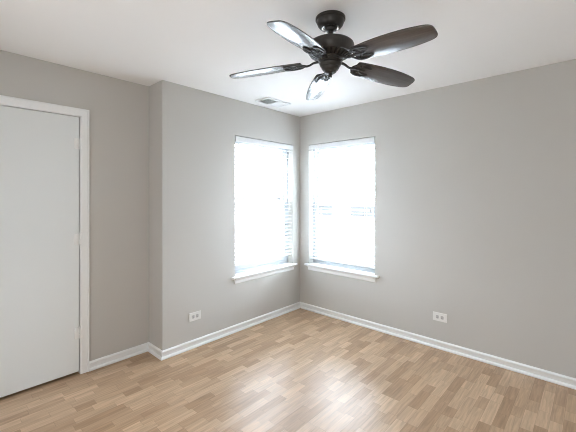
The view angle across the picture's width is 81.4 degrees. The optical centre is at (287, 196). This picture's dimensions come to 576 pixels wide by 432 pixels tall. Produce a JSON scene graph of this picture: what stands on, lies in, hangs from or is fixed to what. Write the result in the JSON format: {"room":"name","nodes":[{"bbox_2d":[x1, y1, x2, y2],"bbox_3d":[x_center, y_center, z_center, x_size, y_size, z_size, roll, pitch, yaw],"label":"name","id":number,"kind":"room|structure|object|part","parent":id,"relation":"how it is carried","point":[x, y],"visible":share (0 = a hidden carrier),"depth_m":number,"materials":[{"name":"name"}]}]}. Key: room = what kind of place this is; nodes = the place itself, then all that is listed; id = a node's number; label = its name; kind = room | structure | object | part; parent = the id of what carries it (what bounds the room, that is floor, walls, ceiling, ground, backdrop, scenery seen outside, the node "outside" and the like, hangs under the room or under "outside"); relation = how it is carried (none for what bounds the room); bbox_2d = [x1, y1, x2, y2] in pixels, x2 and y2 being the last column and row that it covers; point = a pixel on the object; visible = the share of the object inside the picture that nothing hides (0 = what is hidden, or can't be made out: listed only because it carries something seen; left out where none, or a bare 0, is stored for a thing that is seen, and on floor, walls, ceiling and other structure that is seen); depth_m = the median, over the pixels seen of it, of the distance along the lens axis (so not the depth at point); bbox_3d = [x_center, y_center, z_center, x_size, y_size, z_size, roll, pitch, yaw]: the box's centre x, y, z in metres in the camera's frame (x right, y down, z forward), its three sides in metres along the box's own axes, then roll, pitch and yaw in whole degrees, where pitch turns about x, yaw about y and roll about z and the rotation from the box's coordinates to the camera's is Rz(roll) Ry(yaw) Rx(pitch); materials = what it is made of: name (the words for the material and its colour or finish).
{"room":"empty bedroom","nodes":[
{"label":"empty bedroom","id":0,"kind":"room"},
{"bbox_2d":[0,50,148,360],"bbox_3d":[-1.942,0.203,2.474,0.120,2.440,1.811,0,0,43],"label":"wall","id":1,"kind":"structure","parent":0,"point":[118,109],"depth_m":2.86,"materials":[{"name":"beige paint"}]},
{"bbox_2d":[0,105,82,397],"bbox_3d":[-1.906,0.383,2.396,0.103,2.029,0.788,0,0,43],"label":"door","id":2,"kind":"structure","parent":1,"relation":"in","point":[40,238],"depth_m":2.49,"materials":[{"name":"white paint"}]},
{"bbox_2d":[0,95,88,373],"bbox_3d":[-1.965,0.361,2.433,0.138,2.124,0.902,0,0,43],"label":"door frame","id":3,"kind":"structure","parent":1,"relation":"attached to","point":[83,114],"depth_m":2.69,"materials":[{"name":"white paint"}]},
{"bbox_2d":[89,342,148,370],"bbox_3d":[-1.447,1.385,2.909,0.022,0.074,0.499,0,0,43],"label":"baseboard","id":4,"kind":"structure","parent":1,"relation":"attached to","point":[98,363],"depth_m":2.88,"materials":[{"name":"white paint"}]},
{"bbox_2d":[149,84,153,344],"bbox_3d":[-1.241,0.203,3.167,0.218,2.440,0.160,0,0,43],"label":"wall","id":5,"kind":"structure","parent":0,"point":[151,88],"depth_m":3.07,"materials":[{"name":"beige paint"}]},
{"bbox_2d":[148,342,161,359],"bbox_3d":[-1.191,1.385,2.998,0.280,0.074,0.022,0,0,43],"label":"baseboard","id":6,"kind":"structure","parent":5,"relation":"attached to","point":[152,349],"depth_m":2.99,"materials":[{"name":"white paint"}]},
{"bbox_2d":[154,80,299,350],"bbox_3d":[-0.476,0.203,3.721,0.160,2.440,2.010,0,0,43],"label":"wall","id":7,"kind":"structure","parent":0,"point":[195,130],"depth_m":3.23,"materials":[{"name":"beige paint"}]},
{"bbox_2d":[189,310,200,321],"bbox_3d":[-0.877,1.131,3.161,0.012,0.080,0.126,0,0,43],"label":"wall outlet","id":8,"kind":"object","parent":7,"relation":"attached to","point":[196,315],"visible":1,"depth_m":3.15,"materials":[{"name":"white plastic"}]},
{"bbox_2d":[161,302,299,360],"bbox_3d":[-0.471,1.385,3.592,0.022,0.074,1.872,0,0,43],"label":"baseboard","id":9,"kind":"structure","parent":7,"relation":"attached to","point":[170,352],"depth_m":3.40,"materials":[{"name":"white paint"}]},
{"bbox_2d":[232,141,297,283],"bbox_3d":[-0.289,0.139,3.892,0.196,1.562,1.007,0,0,43],"label":"window","id":10,"kind":"structure","parent":7,"relation":"in","point":[263,268],"depth_m":3.97,"materials":[{"name":"white plastic"}]},
{"bbox_3d":[-0.346,-0.246,3.945,0.026,0.732,0.855,0,0,43],"label":"sash","id":11,"kind":"part","parent":10,"relation":"part of","materials":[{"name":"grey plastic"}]},
{"bbox_3d":[-0.324,0.441,3.924,0.026,0.731,0.855,0,0,43],"label":"sash","id":12,"kind":"part","parent":10,"relation":"part of","materials":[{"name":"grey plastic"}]},
{"bbox_2d":[235,136,292,264],"bbox_3d":[-0.269,0.046,3.874,0.080,1.373,0.911,0,0,43],"label":"window blind","id":13,"kind":"object","parent":10,"relation":"attached to","point":[237,138],"visible":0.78,"depth_m":3.87,"materials":[{"name":"white plastic"}]},
{"bbox_3d":[-0.278,0.724,3.882,0.050,0.017,0.903,0,0,43],"label":"rail","id":14,"kind":"part","parent":13,"relation":"part of","materials":[{"name":"white plastic"}]},
{"bbox_3d":[-0.061,0.063,4.119,0.054,1.307,0.002,0,0,43],"label":"ladder cord","id":15,"kind":"part","parent":13,"relation":"part of","materials":[{"name":"white fabric"}]},
{"bbox_3d":[0.018,-0.204,4.156,0.015,0.744,0.016,0,0,43],"label":"lift cord","id":16,"kind":"part","parent":13,"relation":"part of","materials":[{"name":"white fabric"}]},
{"bbox_3d":[-0.263,0.852,3.868,0.126,0.022,1.007,0,0,43],"label":"sill","id":17,"kind":"part","parent":10,"relation":"part of","materials":[{"name":"white paint"}]},
{"bbox_2d":[0,308,575,431],"bbox_3d":[-0.538,1.483,1.817,4.838,0.120,4.900,0,0,43],"label":"floor","id":18,"kind":"structure","parent":0,"point":[299,370],"depth_m":2.43,"materials":[{"name":"brown wood"}]},
{"bbox_2d":[0,0,575,116],"bbox_3d":[-0.538,-1.077,1.817,4.838,0.120,4.900,0,0,43],"label":"ceiling","id":19,"kind":"structure","parent":0,"point":[197,44],"depth_m":2.19,"materials":[{"name":"white paint"}]},
{"bbox_2d":[255,97,290,107],"bbox_3d":[-0.157,-1.011,3.615,0.206,0.012,0.350,0,0,43],"label":"ceiling vent","id":20,"kind":"object","parent":19,"relation":"in","point":[269,101],"visible":1,"depth_m":3.60,"materials":[{"name":"white metal"}]},
{"bbox_2d":[229,10,437,99],"bbox_3d":[0.256,-0.847,1.875,1.134,0.340,1.155,0,0,43],"label":"ceiling fan","id":21,"kind":"object","parent":19,"relation":"hanging from","point":[329,50],"visible":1,"depth_m":1.83,"materials":[{"name":"brown metal"}]},
{"bbox_3d":[-0.133,-0.742,1.990,0.442,0.006,0.134,-5,6,12],"label":"fan blade","id":22,"kind":"part","parent":21,"relation":"part of","materials":[{"name":"brown wood"}]},
{"bbox_3d":[0.049,-0.742,1.578,0.134,0.006,0.442,10,10,29],"label":"fan blade","id":23,"kind":"part","parent":21,"relation":"part of","materials":[{"name":"brown wood"}]},
{"bbox_3d":[0.202,-0.742,2.292,0.134,0.006,0.442,-11,-3,-7],"label":"fan blade","id":24,"kind":"part","parent":21,"relation":"part of","materials":[{"name":"brown wood"}]},
{"bbox_3d":[0.592,-0.742,2.065,0.442,0.006,0.134,5,-19,-24],"label":"fan blade","id":25,"kind":"part","parent":21,"relation":"part of","materials":[{"name":"brown wood"}]},
{"bbox_3d":[0.498,-0.742,1.625,0.134,0.006,0.442,23,-11,-41],"label":"fan blade","id":26,"kind":"part","parent":21,"relation":"part of","materials":[{"name":"brown wood"}]},
{"bbox_2d":[300,59,575,377],"bbox_3d":[1.527,0.203,3.139,3.580,2.440,0.160,0,0,43],"label":"wall","id":27,"kind":"structure","parent":0,"point":[475,180],"depth_m":2.94,"materials":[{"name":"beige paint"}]},
{"bbox_2d":[304,142,378,281],"bbox_3d":[0.634,0.139,3.927,0.994,1.562,0.196,0,0,43],"label":"window","id":28,"kind":"structure","parent":27,"relation":"in","point":[362,273],"depth_m":3.98,"materials":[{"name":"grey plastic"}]},
{"bbox_3d":[0.610,0.852,3.901,0.994,0.022,0.126,0,0,43],"label":"sill","id":29,"kind":"part","parent":28,"relation":"part of","materials":[{"name":"white paint"}]},
{"bbox_2d":[309,137,374,268],"bbox_3d":[0.616,0.071,3.907,0.898,1.423,0.080,0,0,43],"label":"window blind","id":30,"kind":"object","parent":28,"relation":"attached to","point":[370,140],"visible":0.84,"depth_m":3.88,"materials":[{"name":"white plastic"}]},
{"bbox_3d":[0.392,0.088,4.130,0.002,1.357,0.054,0,0,43],"label":"ladder cord","id":31,"kind":"part","parent":30,"relation":"part of","materials":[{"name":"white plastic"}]},
{"bbox_3d":[0.624,0.774,3.917,0.890,0.017,0.050,0,0,43],"label":"rail","id":32,"kind":"part","parent":30,"relation":"part of","materials":[{"name":"white plastic"}]},
{"bbox_3d":[0.893,-0.204,3.625,0.016,0.744,0.015,0,0,43],"label":"lift cord","id":33,"kind":"part","parent":30,"relation":"part of","materials":[{"name":"white fabric"}]},
{"bbox_3d":[0.666,0.441,3.963,0.842,0.731,0.026,0,0,43],"label":"sash","id":34,"kind":"part","parent":28,"relation":"part of","materials":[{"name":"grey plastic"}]},
{"bbox_3d":[0.686,-0.246,3.985,0.842,0.732,0.026,0,0,43],"label":"sash","id":35,"kind":"part","parent":28,"relation":"part of","materials":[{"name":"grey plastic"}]},
{"bbox_2d":[300,302,575,389],"bbox_3d":[1.407,1.385,3.126,3.420,0.074,0.022,0,0,43],"label":"baseboard","id":36,"kind":"structure","parent":27,"relation":"attached to","point":[535,372],"depth_m":3.02,"materials":[{"name":"white paint"}]},
{"bbox_2d":[433,311,446,322],"bbox_3d":[1.418,1.128,3.127,0.126,0.080,0.012,0,0,43],"label":"wall outlet","id":37,"kind":"object","parent":27,"relation":"attached to","point":[441,317],"visible":1,"depth_m":3.12,"materials":[{"name":"white plastic"}]},
{"label":"outside","id":38,"kind":"structure","parent":0,"visible":0},
{"bbox_3d":[-3.593,4.498,9.082,40.000,0.150,30.000,0,0,43],"label":"ground","id":39,"kind":"structure","parent":38,"visible":0},
{"bbox_2d":[278,196,374,262],"bbox_3d":[7.217,2.213,14.067,16.240,4.420,5.240,0,0,43],"label":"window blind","id":40,"kind":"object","parent":39,"relation":"on","point":[367,215],"visible":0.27,"depth_m":14.89,"materials":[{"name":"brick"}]},
{"bbox_3d":[1.703,0.673,15.748,0.940,0.450,0.010,0,0,43],"label":"pane","id":41,"kind":"part","parent":40,"relation":"part of","materials":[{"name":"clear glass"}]},
{"bbox_3d":[7.217,0.063,14.067,16.240,0.120,5.240,0,0,43],"label":"cornice","id":42,"kind":"part","parent":40,"relation":"part of","materials":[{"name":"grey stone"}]},
{"bbox_3d":[3.178,0.623,14.396,1.040,0.450,0.010,0,0,43],"label":"pane","id":43,"kind":"part","parent":40,"relation":"part of","materials":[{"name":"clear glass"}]}
]}

